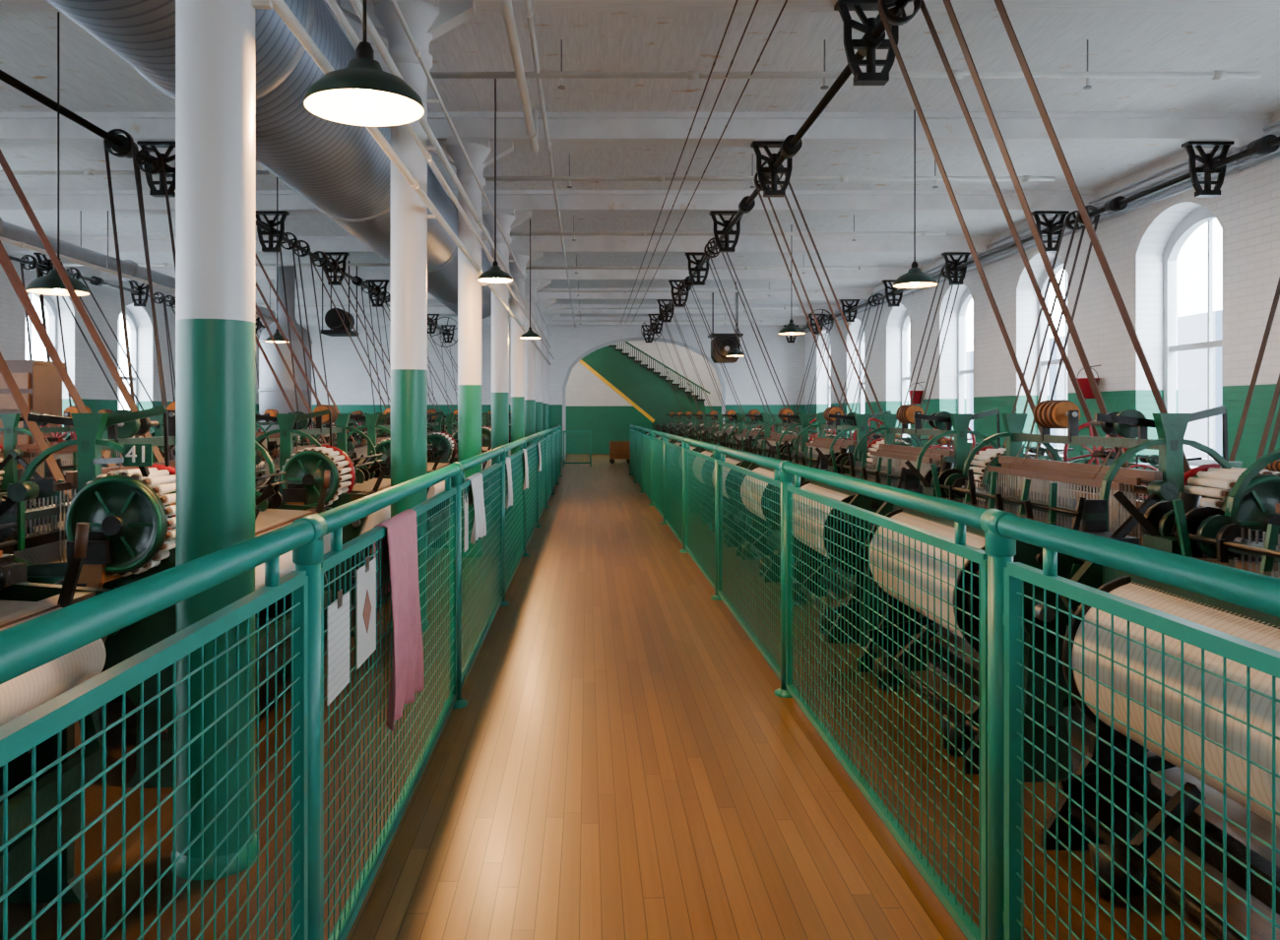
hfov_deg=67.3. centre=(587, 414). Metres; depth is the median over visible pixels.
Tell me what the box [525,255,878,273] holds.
pipe
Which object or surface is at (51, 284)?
pendant lamp
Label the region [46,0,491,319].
spiral duct
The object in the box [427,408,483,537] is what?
power loom
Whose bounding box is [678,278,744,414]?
belt
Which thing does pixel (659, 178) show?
pipe
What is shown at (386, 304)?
belt
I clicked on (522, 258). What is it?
column
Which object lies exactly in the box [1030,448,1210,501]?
power loom
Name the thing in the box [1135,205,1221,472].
window
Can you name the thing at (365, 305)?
pipe
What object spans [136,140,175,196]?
hanger
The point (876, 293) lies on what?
belt
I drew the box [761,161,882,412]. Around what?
belt
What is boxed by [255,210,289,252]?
hanger
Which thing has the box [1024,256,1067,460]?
window
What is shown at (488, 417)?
power loom
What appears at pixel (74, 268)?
belt
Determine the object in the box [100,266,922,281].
ceiling beam
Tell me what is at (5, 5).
ceiling beam
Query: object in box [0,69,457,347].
shaft
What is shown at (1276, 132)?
conduit
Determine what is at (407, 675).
cloth
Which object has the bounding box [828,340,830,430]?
window
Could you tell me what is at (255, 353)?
belt
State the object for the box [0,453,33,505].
power loom
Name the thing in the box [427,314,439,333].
hanger
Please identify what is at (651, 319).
hanger
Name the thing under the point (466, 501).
card
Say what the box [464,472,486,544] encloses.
cloth
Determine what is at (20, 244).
conduit pipe
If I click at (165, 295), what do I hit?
belt
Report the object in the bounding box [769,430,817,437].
power loom
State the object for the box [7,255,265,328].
shaft
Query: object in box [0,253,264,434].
wall
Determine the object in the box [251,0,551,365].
conduit pipe
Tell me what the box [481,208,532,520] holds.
column
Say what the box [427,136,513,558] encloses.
column
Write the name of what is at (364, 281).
belt
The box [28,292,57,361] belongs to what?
window
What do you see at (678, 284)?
belt
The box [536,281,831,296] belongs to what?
pipe
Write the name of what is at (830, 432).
power loom
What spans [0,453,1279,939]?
floor
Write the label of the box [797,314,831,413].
belt
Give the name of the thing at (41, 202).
ceiling beam
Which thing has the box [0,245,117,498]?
belt
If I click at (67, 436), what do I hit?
power loom
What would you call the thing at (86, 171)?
pipe
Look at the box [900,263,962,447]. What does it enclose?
belt
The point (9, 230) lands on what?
pipe
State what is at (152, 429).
power loom
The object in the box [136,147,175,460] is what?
belt
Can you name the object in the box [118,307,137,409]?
window
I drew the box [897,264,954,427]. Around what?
belt
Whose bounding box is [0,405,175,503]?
power loom
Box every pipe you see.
[0,169,273,175]
[0,210,274,321]
[0,210,275,319]
[62,256,390,266]
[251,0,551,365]
[258,304,447,307]
[325,0,553,359]
[349,0,550,348]
[389,0,551,336]
[429,39,1261,89]
[483,153,1055,188]
[500,0,538,156]
[510,214,946,241]
[524,0,575,328]
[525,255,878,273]
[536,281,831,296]
[545,300,798,312]
[551,315,772,324]
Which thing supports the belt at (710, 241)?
hanging from the shaft at (793, 144)
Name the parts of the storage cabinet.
drawer, drawer, drawer, drawer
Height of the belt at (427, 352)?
3.270 m
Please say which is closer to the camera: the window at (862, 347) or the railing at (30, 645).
the railing at (30, 645)
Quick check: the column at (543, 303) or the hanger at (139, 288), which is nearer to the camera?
the hanger at (139, 288)
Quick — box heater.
[707,292,743,363]
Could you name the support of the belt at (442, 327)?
hanging from the shaft at (119, 144)
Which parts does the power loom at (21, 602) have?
shipper lever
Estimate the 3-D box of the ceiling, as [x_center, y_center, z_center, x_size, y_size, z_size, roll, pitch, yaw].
[-1.500,-2.990,14.250,17.100,0.200,39.500,0,0,0]
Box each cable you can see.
[620,0,738,323]
[625,0,758,321]
[633,0,787,319]
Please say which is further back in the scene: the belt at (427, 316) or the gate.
the gate
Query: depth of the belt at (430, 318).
25.01 m
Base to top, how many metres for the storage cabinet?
1.890 m
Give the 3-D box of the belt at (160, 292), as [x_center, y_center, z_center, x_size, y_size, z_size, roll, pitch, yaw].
[-8.661,-0.828,19.800,0.620,3.387,0.055,0,0,0]
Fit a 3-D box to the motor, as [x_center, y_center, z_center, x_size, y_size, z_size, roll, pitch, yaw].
[-4.750,-2.205,18.395,0.540,1.370,0.710,0,0,0]
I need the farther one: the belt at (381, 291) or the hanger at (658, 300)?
the hanger at (658, 300)
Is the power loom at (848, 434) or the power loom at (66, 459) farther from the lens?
the power loom at (848, 434)
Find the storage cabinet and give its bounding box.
[0,360,64,463]
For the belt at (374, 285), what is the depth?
18.68 m
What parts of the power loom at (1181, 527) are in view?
frame, let off rod, heddle frame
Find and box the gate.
[562,431,591,466]
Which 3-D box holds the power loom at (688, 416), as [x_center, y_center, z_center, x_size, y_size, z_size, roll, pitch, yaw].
[2.271,0.658,21.216,1.748,1.457,1.998,0,0,0]
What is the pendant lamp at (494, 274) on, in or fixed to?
hanging from the ceiling
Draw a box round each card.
[326,589,349,705]
[356,555,376,669]
[463,494,468,552]
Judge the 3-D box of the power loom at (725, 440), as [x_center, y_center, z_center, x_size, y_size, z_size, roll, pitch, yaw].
[2.271,0.658,12.816,1.748,1.457,1.998,0,0,0]
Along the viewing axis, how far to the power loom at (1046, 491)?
3.98 m
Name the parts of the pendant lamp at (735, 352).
lamp shade, lamp cord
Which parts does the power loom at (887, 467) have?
frame, let off rod, heddle frame, heddle frame, frame, heddle frame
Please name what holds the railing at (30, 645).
on the floor
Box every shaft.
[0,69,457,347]
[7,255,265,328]
[640,0,921,340]
[801,134,1279,335]
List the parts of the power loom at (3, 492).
frame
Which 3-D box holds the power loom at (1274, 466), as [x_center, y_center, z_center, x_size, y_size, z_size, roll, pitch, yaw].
[4.900,0.846,6.518,1.606,1.078,1.993,0,0,0]
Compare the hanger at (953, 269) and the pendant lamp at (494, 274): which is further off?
the hanger at (953, 269)
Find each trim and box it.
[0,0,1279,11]
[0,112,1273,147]
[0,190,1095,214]
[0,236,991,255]
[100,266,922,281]
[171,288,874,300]
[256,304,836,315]
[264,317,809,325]
[562,336,725,431]
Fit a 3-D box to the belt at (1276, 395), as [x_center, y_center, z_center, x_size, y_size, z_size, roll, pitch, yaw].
[5.611,-0.785,7.400,1.122,3.474,0.055,0,0,0]
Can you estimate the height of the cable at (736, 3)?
0.016 m
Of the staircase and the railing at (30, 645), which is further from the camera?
the staircase
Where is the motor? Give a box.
[320,260,358,336]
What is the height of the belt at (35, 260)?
3.387 m
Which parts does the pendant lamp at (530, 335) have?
lamp shade, lamp cord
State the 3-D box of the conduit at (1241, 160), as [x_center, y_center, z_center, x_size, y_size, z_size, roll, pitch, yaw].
[6.500,-2.550,14.450,0.092,0.090,28.900,0,0,0]
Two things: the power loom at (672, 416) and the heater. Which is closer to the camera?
the heater
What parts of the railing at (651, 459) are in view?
post, panel, post, panel, post, panel, post, panel, post, panel, post, panel, post, panel, post, panel, rail, post, panel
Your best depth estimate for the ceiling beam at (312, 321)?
28.42 m
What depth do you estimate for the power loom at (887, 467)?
5.95 m
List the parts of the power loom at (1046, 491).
frame, let off rod, heddle frame, heddle frame, heddle frame, frame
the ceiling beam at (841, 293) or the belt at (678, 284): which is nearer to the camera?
the belt at (678, 284)
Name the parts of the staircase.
handrail, balustrade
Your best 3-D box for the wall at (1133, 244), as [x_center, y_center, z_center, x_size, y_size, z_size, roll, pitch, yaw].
[6.800,-0.755,11.950,0.500,4.270,34.300,0,0,0]
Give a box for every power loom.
[0,400,332,787]
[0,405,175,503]
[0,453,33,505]
[0,522,109,902]
[62,409,164,450]
[115,414,277,467]
[148,417,175,449]
[255,404,390,637]
[255,409,323,456]
[275,412,364,450]
[313,418,361,427]
[332,410,388,442]
[335,407,457,557]
[348,411,384,427]
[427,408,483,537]
[431,409,491,504]
[455,412,511,455]
[482,410,511,435]
[490,412,511,438]
[644,411,696,435]
[654,411,701,437]
[655,411,716,440]
[668,410,731,474]
[672,410,746,496]
[689,409,764,508]
[694,409,797,523]
[712,408,842,547]
[736,406,912,582]
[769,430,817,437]
[779,404,1099,646]
[809,432,881,448]
[825,429,845,439]
[842,434,929,451]
[856,399,1279,782]
[927,437,988,467]
[932,442,1074,474]
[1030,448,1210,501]
[1040,448,1279,939]
[1129,458,1279,499]
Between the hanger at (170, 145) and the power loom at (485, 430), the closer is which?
the hanger at (170, 145)
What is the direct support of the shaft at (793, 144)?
attached to the hanger
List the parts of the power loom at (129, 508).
frame, heddle frame, heddle frame, number plate, heddle frame, brake lever, frame, shipper lever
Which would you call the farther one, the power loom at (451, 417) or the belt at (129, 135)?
the power loom at (451, 417)
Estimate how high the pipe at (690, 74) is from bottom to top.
0.370 m
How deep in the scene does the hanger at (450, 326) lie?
28.55 m
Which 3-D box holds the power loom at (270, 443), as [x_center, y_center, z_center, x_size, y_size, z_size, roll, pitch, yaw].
[-4.100,0.658,12.418,1.606,1.457,1.993,0,0,0]
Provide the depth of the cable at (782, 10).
8.25 m
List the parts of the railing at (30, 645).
panel, rail, post, panel, post, panel, post, panel, post, panel, post, panel, post, panel, post, panel, post, panel, post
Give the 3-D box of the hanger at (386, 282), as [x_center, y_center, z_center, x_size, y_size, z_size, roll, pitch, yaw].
[-4.150,-2.390,18.970,0.440,0.520,0.220,0,0,0]
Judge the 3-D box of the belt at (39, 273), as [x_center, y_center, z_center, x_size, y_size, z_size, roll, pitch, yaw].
[-8.661,-0.828,15.700,0.620,3.387,0.055,0,0,0]
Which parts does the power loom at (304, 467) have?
heddle frame, heddle frame, frame, brake lever, frame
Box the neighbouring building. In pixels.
[908,310,1221,458]
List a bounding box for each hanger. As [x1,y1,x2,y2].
[33,252,61,276]
[127,280,148,307]
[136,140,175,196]
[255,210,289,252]
[255,316,259,333]
[320,252,349,285]
[366,279,389,307]
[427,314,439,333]
[441,324,455,342]
[640,324,655,342]
[647,314,663,333]
[656,299,674,321]
[668,279,688,307]
[685,252,711,285]
[708,210,743,252]
[750,140,792,196]
[783,324,798,342]
[807,314,825,333]
[833,0,907,85]
[839,299,859,321]
[882,279,902,307]
[941,252,970,285]
[1031,210,1069,252]
[1181,140,1234,196]
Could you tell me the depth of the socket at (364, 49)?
3.37 m
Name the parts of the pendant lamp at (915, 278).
lamp cord, lamp shade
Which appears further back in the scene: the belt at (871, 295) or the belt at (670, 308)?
the belt at (670, 308)
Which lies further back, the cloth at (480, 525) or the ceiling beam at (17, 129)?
the ceiling beam at (17, 129)
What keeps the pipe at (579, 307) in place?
hanging from the ceiling
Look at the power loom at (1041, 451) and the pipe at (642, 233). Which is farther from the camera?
the pipe at (642, 233)
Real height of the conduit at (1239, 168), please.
0.058 m
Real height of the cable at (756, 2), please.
0.016 m
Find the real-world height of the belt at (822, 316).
3.474 m
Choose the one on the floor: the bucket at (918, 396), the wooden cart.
the wooden cart
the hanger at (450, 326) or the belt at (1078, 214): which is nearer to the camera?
the belt at (1078, 214)
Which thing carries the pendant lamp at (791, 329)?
hanging from the ceiling
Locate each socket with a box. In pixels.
[355,41,374,60]
[911,261,918,267]
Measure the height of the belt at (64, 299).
3.270 m
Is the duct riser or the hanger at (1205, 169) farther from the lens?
the duct riser
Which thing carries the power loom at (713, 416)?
on the floor
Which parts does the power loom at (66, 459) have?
heddle frame, frame, heddle frame, heddle frame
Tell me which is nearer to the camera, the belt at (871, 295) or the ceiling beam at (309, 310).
the belt at (871, 295)
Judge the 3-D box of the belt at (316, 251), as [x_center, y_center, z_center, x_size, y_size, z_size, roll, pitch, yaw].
[-3.361,-0.886,14.850,1.819,3.269,0.085,0,0,0]
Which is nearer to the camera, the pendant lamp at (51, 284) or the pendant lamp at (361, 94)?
the pendant lamp at (361, 94)
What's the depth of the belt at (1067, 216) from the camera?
11.89 m
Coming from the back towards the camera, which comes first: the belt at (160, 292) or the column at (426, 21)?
the belt at (160, 292)
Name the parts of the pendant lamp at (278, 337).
lamp cord, lamp shade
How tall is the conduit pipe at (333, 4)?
0.037 m
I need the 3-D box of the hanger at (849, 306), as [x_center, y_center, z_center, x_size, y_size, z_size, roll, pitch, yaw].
[6.050,-2.390,22.170,0.440,0.520,0.220,0,0,0]
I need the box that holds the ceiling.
[0,11,1279,317]
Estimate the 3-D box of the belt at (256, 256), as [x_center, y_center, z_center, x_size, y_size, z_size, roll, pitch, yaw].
[-3.361,-0.886,10.650,1.819,3.269,0.085,0,0,0]
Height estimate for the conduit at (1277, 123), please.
0.053 m
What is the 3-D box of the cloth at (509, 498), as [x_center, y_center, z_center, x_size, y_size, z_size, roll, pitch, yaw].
[-0.616,0.523,7.300,0.072,0.378,0.404,0,0,0]
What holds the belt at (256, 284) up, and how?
hanging from the shaft at (119, 144)
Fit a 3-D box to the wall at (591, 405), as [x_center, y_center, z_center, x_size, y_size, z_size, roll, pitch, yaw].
[-1.500,-0.755,33.750,16.100,4.270,0.300,0,0,0]
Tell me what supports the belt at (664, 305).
hanging from the shaft at (793, 144)
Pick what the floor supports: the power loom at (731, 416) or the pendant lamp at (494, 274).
the power loom at (731, 416)
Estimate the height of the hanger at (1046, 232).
0.520 m
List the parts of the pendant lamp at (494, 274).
lamp shade, lamp cord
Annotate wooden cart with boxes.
[609,441,629,463]
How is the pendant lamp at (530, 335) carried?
hanging from the ceiling
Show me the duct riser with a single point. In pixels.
(271, 397)
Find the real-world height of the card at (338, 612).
0.250 m
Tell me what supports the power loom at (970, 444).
on the floor
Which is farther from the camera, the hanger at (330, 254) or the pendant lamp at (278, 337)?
the hanger at (330, 254)
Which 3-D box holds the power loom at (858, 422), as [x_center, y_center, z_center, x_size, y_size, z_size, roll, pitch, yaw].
[2.271,0.658,8.616,1.748,1.457,1.998,0,0,0]
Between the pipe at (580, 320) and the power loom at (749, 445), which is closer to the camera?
the power loom at (749, 445)
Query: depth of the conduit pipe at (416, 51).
6.45 m
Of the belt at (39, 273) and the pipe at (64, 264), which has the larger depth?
the pipe at (64, 264)
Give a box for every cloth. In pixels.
[373,509,423,732]
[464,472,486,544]
[505,456,512,509]
[522,448,528,490]
[537,441,541,471]
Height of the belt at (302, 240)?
3.270 m
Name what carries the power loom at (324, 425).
on the floor
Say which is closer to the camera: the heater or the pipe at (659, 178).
the pipe at (659, 178)
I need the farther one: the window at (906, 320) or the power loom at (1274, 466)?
the window at (906, 320)
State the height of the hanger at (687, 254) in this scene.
0.520 m
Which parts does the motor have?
motor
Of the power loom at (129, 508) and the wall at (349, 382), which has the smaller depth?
the power loom at (129, 508)
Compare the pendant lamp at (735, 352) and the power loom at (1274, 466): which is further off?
the pendant lamp at (735, 352)
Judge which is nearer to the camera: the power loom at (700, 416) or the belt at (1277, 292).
the belt at (1277, 292)
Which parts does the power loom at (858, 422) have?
let off rod, frame, frame, heddle frame, heddle frame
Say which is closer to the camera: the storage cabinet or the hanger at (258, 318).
the storage cabinet
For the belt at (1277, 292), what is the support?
hanging from the shaft at (1268, 144)
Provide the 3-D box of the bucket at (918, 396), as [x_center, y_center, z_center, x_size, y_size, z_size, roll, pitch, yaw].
[6.380,-0.418,18.650,0.290,0.437,0.290,0,0,45]
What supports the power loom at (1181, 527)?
on the floor
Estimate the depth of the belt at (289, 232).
13.29 m
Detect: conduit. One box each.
[802,128,1279,326]
[803,155,1250,330]
[804,151,1279,332]
[809,120,1279,321]
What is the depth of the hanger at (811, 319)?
25.35 m
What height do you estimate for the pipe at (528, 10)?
0.074 m
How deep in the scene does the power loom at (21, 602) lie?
2.56 m
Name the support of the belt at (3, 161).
hanging from the shaft at (119, 144)
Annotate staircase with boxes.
[578,341,710,430]
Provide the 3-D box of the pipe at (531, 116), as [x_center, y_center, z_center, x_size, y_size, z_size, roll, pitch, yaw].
[-0.500,-2.682,4.188,0.094,0.415,10.376,0,0,0]
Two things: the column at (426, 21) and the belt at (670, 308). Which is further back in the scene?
the belt at (670, 308)
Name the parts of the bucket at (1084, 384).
handle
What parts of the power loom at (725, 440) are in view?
let off rod, heddle frame, heddle frame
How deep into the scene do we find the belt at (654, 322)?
26.27 m
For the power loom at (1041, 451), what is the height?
1.078 m
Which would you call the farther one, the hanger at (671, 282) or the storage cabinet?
the hanger at (671, 282)
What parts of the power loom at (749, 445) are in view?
let off rod, frame, heddle frame, heddle frame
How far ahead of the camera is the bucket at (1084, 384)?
12.16 m
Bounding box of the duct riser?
[258,265,312,432]
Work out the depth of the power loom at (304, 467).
6.05 m
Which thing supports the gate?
on the floor
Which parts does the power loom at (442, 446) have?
frame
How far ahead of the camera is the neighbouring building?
44.42 m
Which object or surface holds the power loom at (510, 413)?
on the floor
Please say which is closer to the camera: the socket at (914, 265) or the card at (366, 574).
the card at (366, 574)
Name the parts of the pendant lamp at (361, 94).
lamp shade, lamp cord, bulb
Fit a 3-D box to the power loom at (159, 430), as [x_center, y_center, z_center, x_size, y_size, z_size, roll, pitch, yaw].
[-4.123,0.658,10.010,1.558,1.457,1.940,0,0,0]
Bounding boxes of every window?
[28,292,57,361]
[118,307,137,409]
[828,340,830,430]
[846,326,864,438]
[900,311,909,443]
[939,288,973,449]
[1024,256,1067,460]
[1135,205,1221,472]
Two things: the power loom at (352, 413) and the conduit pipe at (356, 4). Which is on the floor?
the power loom at (352, 413)
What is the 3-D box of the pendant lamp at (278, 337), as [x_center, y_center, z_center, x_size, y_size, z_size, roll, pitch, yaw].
[-3.750,-1.879,11.600,0.280,2.022,0.280,0,0,0]
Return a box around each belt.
[0,149,164,465]
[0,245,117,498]
[20,255,49,361]
[38,259,71,406]
[61,266,143,410]
[73,267,155,410]
[104,128,174,460]
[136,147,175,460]
[160,292,175,388]
[163,295,175,401]
[255,252,357,448]
[255,279,336,445]
[255,353,258,385]
[279,232,322,444]
[292,240,334,443]
[312,251,390,408]
[321,256,390,402]
[361,280,389,413]
[368,284,390,425]
[380,291,452,430]
[385,304,455,423]
[427,316,457,395]
[427,318,484,418]
[427,351,435,407]
[439,326,457,414]
[649,321,694,413]
[660,308,710,411]
[661,305,718,424]
[677,283,746,426]
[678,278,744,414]
[704,241,795,433]
[706,237,799,433]
[753,166,884,441]
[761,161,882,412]
[791,316,829,423]
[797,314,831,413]
[832,295,879,433]
[835,293,884,432]
[877,0,1105,460]
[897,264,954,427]
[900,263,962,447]
[942,0,1200,499]
[1002,210,1085,453]
[1023,205,1098,458]
[1221,277,1279,489]
[1255,373,1279,460]
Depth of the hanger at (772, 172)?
9.35 m
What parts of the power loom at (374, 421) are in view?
heddle frame, heddle frame, brake lever, frame, shipper lever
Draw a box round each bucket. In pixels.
[908,382,924,404]
[1076,364,1100,398]
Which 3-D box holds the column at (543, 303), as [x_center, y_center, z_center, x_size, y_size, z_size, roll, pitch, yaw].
[-1.150,-0.635,22.170,0.840,4.030,0.440,0,0,0]
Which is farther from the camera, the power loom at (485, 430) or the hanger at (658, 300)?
the hanger at (658, 300)
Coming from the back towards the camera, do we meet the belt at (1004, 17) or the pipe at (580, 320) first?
the pipe at (580, 320)
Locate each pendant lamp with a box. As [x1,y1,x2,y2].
[25,11,90,295]
[265,177,289,342]
[303,0,424,126]
[477,78,512,282]
[519,218,540,339]
[726,281,745,356]
[777,319,805,334]
[893,109,937,288]
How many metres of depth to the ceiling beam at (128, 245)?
15.62 m
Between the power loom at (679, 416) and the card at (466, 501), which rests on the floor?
the power loom at (679, 416)
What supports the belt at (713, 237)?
hanging from the shaft at (793, 144)
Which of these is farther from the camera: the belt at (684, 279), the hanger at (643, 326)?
the hanger at (643, 326)
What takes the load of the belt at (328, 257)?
hanging from the shaft at (119, 144)
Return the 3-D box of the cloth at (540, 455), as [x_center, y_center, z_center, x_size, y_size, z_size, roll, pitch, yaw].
[-0.616,0.523,11.900,0.072,0.378,0.404,0,0,0]
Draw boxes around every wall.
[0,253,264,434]
[302,325,804,459]
[565,340,721,453]
[804,109,1279,485]
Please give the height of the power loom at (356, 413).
1.457 m
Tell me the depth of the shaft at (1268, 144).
10.93 m
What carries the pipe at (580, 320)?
hanging from the ceiling
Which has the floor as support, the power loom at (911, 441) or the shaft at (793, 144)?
the power loom at (911, 441)
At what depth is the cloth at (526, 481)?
9.22 m
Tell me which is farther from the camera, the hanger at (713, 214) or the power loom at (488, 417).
the power loom at (488, 417)
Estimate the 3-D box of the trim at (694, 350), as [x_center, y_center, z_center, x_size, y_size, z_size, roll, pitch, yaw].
[1.690,-0.475,28.970,4.920,3.710,0.100,0,0,0]
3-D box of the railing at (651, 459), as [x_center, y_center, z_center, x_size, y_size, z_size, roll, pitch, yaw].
[0.980,0.804,10.855,0.120,1.151,22.170,0,0,0]
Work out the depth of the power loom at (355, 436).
14.72 m
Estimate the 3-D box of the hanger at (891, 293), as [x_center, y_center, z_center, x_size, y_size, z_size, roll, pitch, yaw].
[6.050,-2.390,18.970,0.440,0.520,0.220,0,0,0]
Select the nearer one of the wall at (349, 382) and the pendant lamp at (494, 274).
the pendant lamp at (494, 274)
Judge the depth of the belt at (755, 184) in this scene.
9.79 m
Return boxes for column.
[171,0,259,880]
[340,0,475,632]
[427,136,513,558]
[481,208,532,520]
[509,251,543,454]
[510,278,551,447]
[535,298,556,440]
[542,313,560,438]
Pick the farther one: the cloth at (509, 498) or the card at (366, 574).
the cloth at (509, 498)
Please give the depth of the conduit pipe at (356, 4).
6.16 m
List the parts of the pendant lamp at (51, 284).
lamp shade, lamp cord, bulb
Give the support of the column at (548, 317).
on the floor
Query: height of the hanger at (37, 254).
0.520 m
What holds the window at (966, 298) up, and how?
in the wall at (1133, 244)
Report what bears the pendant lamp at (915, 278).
hanging from the ceiling
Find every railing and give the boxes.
[0,424,562,939]
[628,424,1279,939]
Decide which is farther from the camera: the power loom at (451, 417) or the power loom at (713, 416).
the power loom at (713, 416)
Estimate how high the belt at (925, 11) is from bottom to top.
3.272 m

